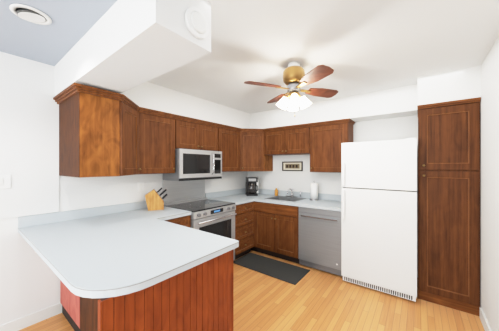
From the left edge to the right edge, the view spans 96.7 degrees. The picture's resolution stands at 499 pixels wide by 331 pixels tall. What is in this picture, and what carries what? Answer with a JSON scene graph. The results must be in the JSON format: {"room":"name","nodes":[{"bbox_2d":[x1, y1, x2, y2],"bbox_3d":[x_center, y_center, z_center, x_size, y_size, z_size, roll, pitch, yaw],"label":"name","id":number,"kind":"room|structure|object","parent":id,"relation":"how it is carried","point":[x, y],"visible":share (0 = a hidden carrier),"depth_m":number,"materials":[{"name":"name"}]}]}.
{"room":"kitchen","nodes":[
{"label":"kitchen","id":0,"kind":"room"},
{"bbox_2d":[0,52,246,324],"bbox_3d":[-2.179,0.242,1.953,0.160,2.445,7.150,0,0,37],"label":"wall","id":1,"kind":"structure","parent":0,"point":[29,113],"depth_m":2.05,"materials":[{"name":"white paint"}]},
{"bbox_2d":[0,175,10,188],"bbox_3d":[-2.119,0.135,1.888,0.010,0.120,0.120,0,0,37],"label":"switch plate","id":2,"kind":"object","parent":1,"relation":"attached to","point":[5,180],"visible":1,"depth_m":1.91,"materials":[{"name":"white plastic"}]},
{"bbox_2d":[163,180,204,202],"bbox_3d":[-0.978,0.359,3.395,0.008,0.313,0.760,0,0,37],"label":"panel","id":3,"kind":"object","parent":1,"relation":"attached to","point":[176,190],"visible":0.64,"depth_m":3.36,"materials":[{"name":"silver metal"}]},
{"bbox_2d":[53,83,354,176],"bbox_3d":[-0.158,-0.285,2.768,2.075,0.760,3.095,0,0,37],"label":"upper cabinet","id":4,"kind":"object","parent":1,"relation":"attached to","point":[103,133],"visible":0.93,"depth_m":2.66,"materials":[{"name":"brown wood"}]},
{"bbox_2d":[163,148,221,180],"bbox_3d":[-0.797,-0.015,3.257,0.447,0.420,0.770,0,0,37],"label":"microwave","id":5,"kind":"object","parent":4,"relation":"attached to","point":[190,164],"visible":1,"depth_m":3.06,"materials":[{"name":"silver metal"}]},
{"bbox_2d":[0,303,491,330],"bbox_3d":[-1.030,1.415,0.603,3.325,0.100,6.400,0,0,37],"label":"baseboard","id":6,"kind":"structure","parent":1,"relation":"attached to","point":[23,322],"depth_m":2.04,"materials":[{"name":"white wood"}]},
{"bbox_2d":[0,0,498,113],"bbox_3d":[-0.848,-1.020,0.841,3.625,0.080,7.300,0,0,37],"label":"ceiling","id":7,"kind":"structure","parent":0,"point":[369,45],"depth_m":1.75,"materials":[{"name":"white paint"}]},
{"bbox_2d":[9,4,51,24],"bbox_3d":[-1.407,-0.966,1.432,0.196,0.041,0.196,0,0,37],"label":"recessed light","id":8,"kind":"object","parent":7,"relation":"in","point":[25,12],"visible":1,"depth_m":1.40,"materials":[{"name":"white plastic"}]},
{"bbox_2d":[55,0,210,95],"bbox_3d":[-1.074,-0.832,1.760,1.850,0.295,0.355,0,0,37],"label":"ceiling bulkhead","id":9,"kind":"object","parent":7,"relation":"attached to","point":[134,43],"depth_m":1.36,"materials":[{"name":"white paint"}]},
{"bbox_2d":[184,7,208,38],"bbox_3d":[-0.288,-0.797,1.237,0.032,0.156,0.156,0,0,37],"label":"smoke detector","id":10,"kind":"object","parent":9,"relation":"attached to","point":[196,22],"visible":1,"depth_m":1.22,"materials":[{"name":"white plastic"}]},
{"bbox_2d":[244,62,337,116],"bbox_3d":[0.426,-0.723,2.133,0.883,0.511,0.883,0,0,37],"label":"ceiling fan","id":11,"kind":"object","parent":7,"relation":"hanging from","point":[294,76],"depth_m":2.07,"materials":[{"name":"brown wood"}]},
{"bbox_2d":[19,250,484,330],"bbox_3d":[-0.848,1.505,0.841,3.625,0.080,7.300,0,0,37],"label":"floor","id":12,"kind":"structure","parent":0,"point":[321,300],"depth_m":2.25,"materials":[{"name":"brown wood"}]},
{"bbox_2d":[18,188,342,330],"bbox_3d":[-0.237,0.961,2.678,2.062,1.009,3.336,0,0,37],"label":"base cabinet","id":13,"kind":"object","parent":12,"relation":"on","point":[127,266],"visible":0.91,"depth_m":1.56,"materials":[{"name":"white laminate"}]},
{"bbox_2d":[145,188,166,210],"bbox_3d":[-1.179,0.413,2.812,0.260,0.273,0.120,0,0,-23],"label":"knife block","id":14,"kind":"object","parent":13,"relation":"on","point":[154,201],"visible":1,"depth_m":2.75,"materials":[{"name":"brown wood"}]},
{"bbox_2d":[245,177,257,195],"bbox_3d":[0.054,0.383,4.194,0.235,0.335,0.241,0,0,-8],"label":"coffee maker","id":15,"kind":"object","parent":13,"relation":"on","point":[251,183],"visible":0.99,"depth_m":4.11,"materials":[{"name":"black plastic"}]},
{"bbox_2d":[264,188,305,201],"bbox_3d":[0.618,0.560,3.750,0.548,0.341,0.490,0,0,37],"label":"sink","id":16,"kind":"object","parent":13,"relation":"in","point":[291,198],"visible":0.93,"depth_m":3.87,"materials":[{"name":"silver metal"}]},
{"bbox_2d":[309,181,318,200],"bbox_3d":[1.045,0.394,3.585,0.150,0.312,0.150,0,0,37],"label":"paper towel","id":17,"kind":"object","parent":13,"relation":"on","point":[313,186],"visible":1,"depth_m":3.53,"materials":[{"name":"white paper"}]},
{"bbox_2d":[164,197,235,259],"bbox_3d":[-0.680,0.993,3.167,0.707,0.944,0.772,0,0,37],"label":"range","id":18,"kind":"object","parent":12,"relation":"on","point":[216,217],"visible":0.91,"depth_m":3.05,"materials":[{"name":"silver metal"}]},
{"bbox_2d":[233,252,309,284],"bbox_3d":[0.289,1.458,3.229,1.050,0.011,0.475,0,0,37],"label":"mat","id":19,"kind":"object","parent":12,"relation":"on","point":[283,271],"visible":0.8,"depth_m":3.17,"materials":[{"name":"grey rubber"}]},
{"bbox_2d":[299,207,341,275],"bbox_3d":[1.132,1.030,3.292,0.605,0.870,0.640,0,0,37],"label":"dishwasher","id":20,"kind":"object","parent":12,"relation":"on","point":[319,229],"visible":0.7,"depth_m":3.05,"materials":[{"name":"silver metal"}]},
{"bbox_2d":[341,138,416,301],"bbox_3d":[1.660,0.572,2.826,0.762,1.747,0.720,0,0,37],"label":"refrigerator","id":21,"kind":"object","parent":12,"relation":"on","point":[379,178],"visible":1,"depth_m":2.54,"materials":[{"name":"white metal"}]},
{"bbox_2d":[417,97,480,315],"bbox_3d":[2.213,0.400,2.516,0.489,2.130,0.614,0,0,37],"label":"pantry cabinet","id":22,"kind":"object","parent":12,"relation":"on","point":[449,131],"visible":0.99,"depth_m":2.29,"materials":[{"name":"brown wood"}]},
{"bbox_2d":[120,65,480,128],"bbox_3d":[0.447,-0.824,2.535,3.325,0.313,2.735,0,0,37],"label":"soffit","id":23,"kind":"structure","parent":0,"point":[460,84],"depth_m":2.90,"materials":[{"name":"white paint"}]},
{"bbox_2d":[247,115,417,277],"bbox_3d":[1.323,0.242,3.681,3.325,2.445,0.150,0,0,37],"label":"wall","id":24,"kind":"structure","parent":0,"point":[398,128],"depth_m":3.60,"materials":[{"name":"white paint"}]},
{"bbox_2d":[282,161,302,170],"bbox_3d":[0.769,0.005,3.997,0.400,0.170,0.019,0,0,37],"label":"picture frame","id":25,"kind":"object","parent":24,"relation":"attached to","point":[298,165],"visible":1,"depth_m":3.99,"materials":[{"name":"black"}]},
{"bbox_2d":[480,37,498,330],"bbox_3d":[0.578,0.242,-0.155,0.150,2.445,7.150,0,0,37],"label":"wall","id":26,"kind":"structure","parent":0,"point":[489,104],"depth_m":1.87,"materials":[{"name":"white paint"}]}
]}

